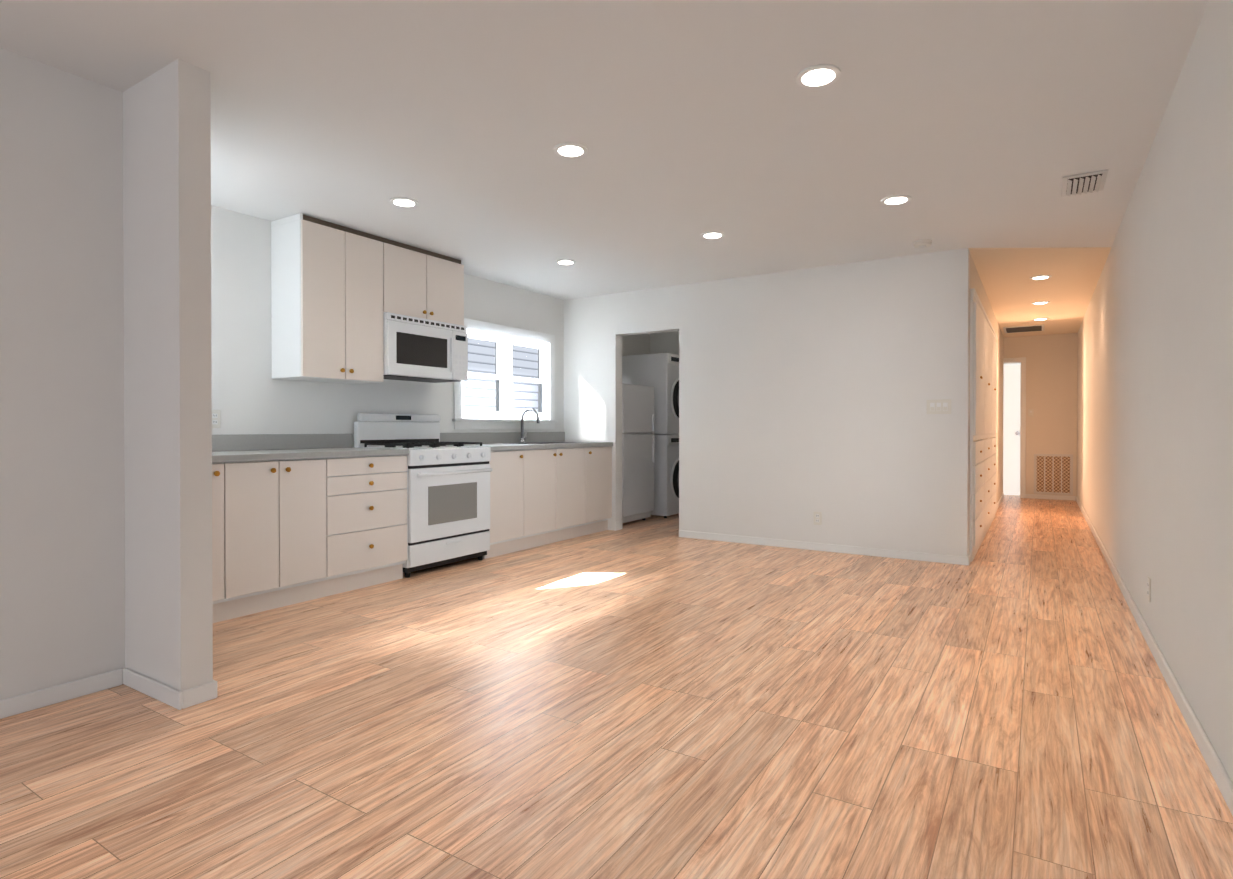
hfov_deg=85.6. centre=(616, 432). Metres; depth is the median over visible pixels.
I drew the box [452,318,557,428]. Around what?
kitchen window
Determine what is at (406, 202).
recessed light
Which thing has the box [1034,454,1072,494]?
air vent
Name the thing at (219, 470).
base cabinet
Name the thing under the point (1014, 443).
door
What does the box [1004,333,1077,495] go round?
wall
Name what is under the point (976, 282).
wall
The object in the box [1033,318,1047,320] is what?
recessed light
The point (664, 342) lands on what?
wall
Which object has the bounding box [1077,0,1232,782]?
wall
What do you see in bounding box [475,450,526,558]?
base cabinet
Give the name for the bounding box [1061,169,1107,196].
ceiling vent
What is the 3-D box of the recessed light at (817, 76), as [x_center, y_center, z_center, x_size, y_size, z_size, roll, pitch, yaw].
[0.796,-1.403,2.629,0.170,0.010,0.170,0,0,32]
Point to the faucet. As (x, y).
(522, 440)
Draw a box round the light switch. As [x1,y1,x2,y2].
[927,399,950,413]
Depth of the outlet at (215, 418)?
4.18 m
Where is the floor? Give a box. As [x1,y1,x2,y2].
[0,495,1232,878]
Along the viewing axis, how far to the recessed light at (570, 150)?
3.32 m
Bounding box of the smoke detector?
[913,239,931,247]
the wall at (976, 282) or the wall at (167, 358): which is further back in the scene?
the wall at (976, 282)
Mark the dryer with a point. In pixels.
(659, 372)
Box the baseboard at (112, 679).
[0,493,1232,815]
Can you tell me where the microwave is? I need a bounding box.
[383,312,467,382]
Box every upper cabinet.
[271,213,386,383]
[387,239,463,325]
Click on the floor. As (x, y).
(654, 697)
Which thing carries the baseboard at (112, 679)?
attached to the wall at (62, 542)
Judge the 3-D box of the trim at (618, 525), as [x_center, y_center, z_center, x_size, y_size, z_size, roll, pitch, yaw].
[0.026,0.972,6.946,0.004,0.095,0.134,0,0,32]
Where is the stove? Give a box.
[354,413,491,577]
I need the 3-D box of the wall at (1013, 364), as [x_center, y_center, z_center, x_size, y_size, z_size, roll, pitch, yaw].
[6.617,-0.238,11.631,2.232,2.455,0.100,0,0,32]
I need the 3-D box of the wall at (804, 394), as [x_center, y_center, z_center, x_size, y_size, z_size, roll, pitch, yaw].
[1.106,-0.203,6.254,3.901,2.455,0.130,0,0,32]
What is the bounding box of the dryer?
[622,353,678,517]
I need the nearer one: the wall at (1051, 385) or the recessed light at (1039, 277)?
the recessed light at (1039, 277)
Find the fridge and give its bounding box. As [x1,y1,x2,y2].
[622,383,654,522]
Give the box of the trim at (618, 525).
[615,520,622,530]
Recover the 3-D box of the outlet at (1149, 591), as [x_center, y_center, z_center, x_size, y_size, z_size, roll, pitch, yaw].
[2.624,0.773,3.283,0.008,0.115,0.070,0,0,32]
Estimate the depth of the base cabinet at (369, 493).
4.40 m
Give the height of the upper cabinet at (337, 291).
1.056 m
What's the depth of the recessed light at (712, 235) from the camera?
4.78 m
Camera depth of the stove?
5.02 m
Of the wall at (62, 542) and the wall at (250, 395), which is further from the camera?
the wall at (250, 395)
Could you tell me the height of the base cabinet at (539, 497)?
0.874 m
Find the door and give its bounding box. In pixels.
[1003,357,1025,497]
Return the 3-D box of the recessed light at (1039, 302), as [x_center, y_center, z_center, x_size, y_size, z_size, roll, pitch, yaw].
[4.692,-1.429,7.369,0.170,0.010,0.170,0,0,32]
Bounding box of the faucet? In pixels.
[519,408,539,442]
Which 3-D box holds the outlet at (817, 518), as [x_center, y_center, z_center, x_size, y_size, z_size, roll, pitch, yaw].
[1.743,0.747,5.773,0.070,0.115,0.008,0,0,32]
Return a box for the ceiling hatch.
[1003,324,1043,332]
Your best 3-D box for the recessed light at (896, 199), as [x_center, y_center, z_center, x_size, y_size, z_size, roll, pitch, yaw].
[1.703,-1.412,4.055,0.170,0.010,0.170,0,0,32]
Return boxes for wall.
[0,47,124,699]
[123,59,212,691]
[211,205,649,447]
[564,248,969,555]
[650,331,678,354]
[969,254,1003,519]
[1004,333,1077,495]
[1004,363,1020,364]
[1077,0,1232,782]
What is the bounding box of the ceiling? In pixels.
[0,0,1208,336]
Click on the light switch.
(942, 406)
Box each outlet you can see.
[212,410,220,427]
[814,511,821,524]
[1147,576,1150,601]
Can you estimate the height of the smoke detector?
0.038 m
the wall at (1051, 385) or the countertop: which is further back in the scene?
the wall at (1051, 385)
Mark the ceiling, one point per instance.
(960, 122)
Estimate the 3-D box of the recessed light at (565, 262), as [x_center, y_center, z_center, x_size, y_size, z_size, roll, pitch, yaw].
[-0.425,-1.422,5.574,0.170,0.010,0.170,0,0,32]
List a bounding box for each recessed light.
[390,197,418,207]
[554,142,587,157]
[556,259,575,264]
[701,231,723,238]
[796,64,840,88]
[881,195,910,204]
[1030,275,1051,279]
[1031,301,1049,304]
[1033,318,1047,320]
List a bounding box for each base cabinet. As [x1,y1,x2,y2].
[212,462,227,622]
[228,458,331,619]
[332,455,406,594]
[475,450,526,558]
[531,446,611,537]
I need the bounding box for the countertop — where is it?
[212,432,612,462]
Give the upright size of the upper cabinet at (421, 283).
0.546 m
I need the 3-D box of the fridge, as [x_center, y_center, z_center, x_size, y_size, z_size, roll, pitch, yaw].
[0.015,0.245,7.547,0.614,1.540,0.685,0,0,32]
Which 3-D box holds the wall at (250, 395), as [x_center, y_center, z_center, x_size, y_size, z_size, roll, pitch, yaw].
[-1.281,-0.203,6.256,0.130,2.455,6.480,0,0,32]
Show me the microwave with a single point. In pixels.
(416, 349)

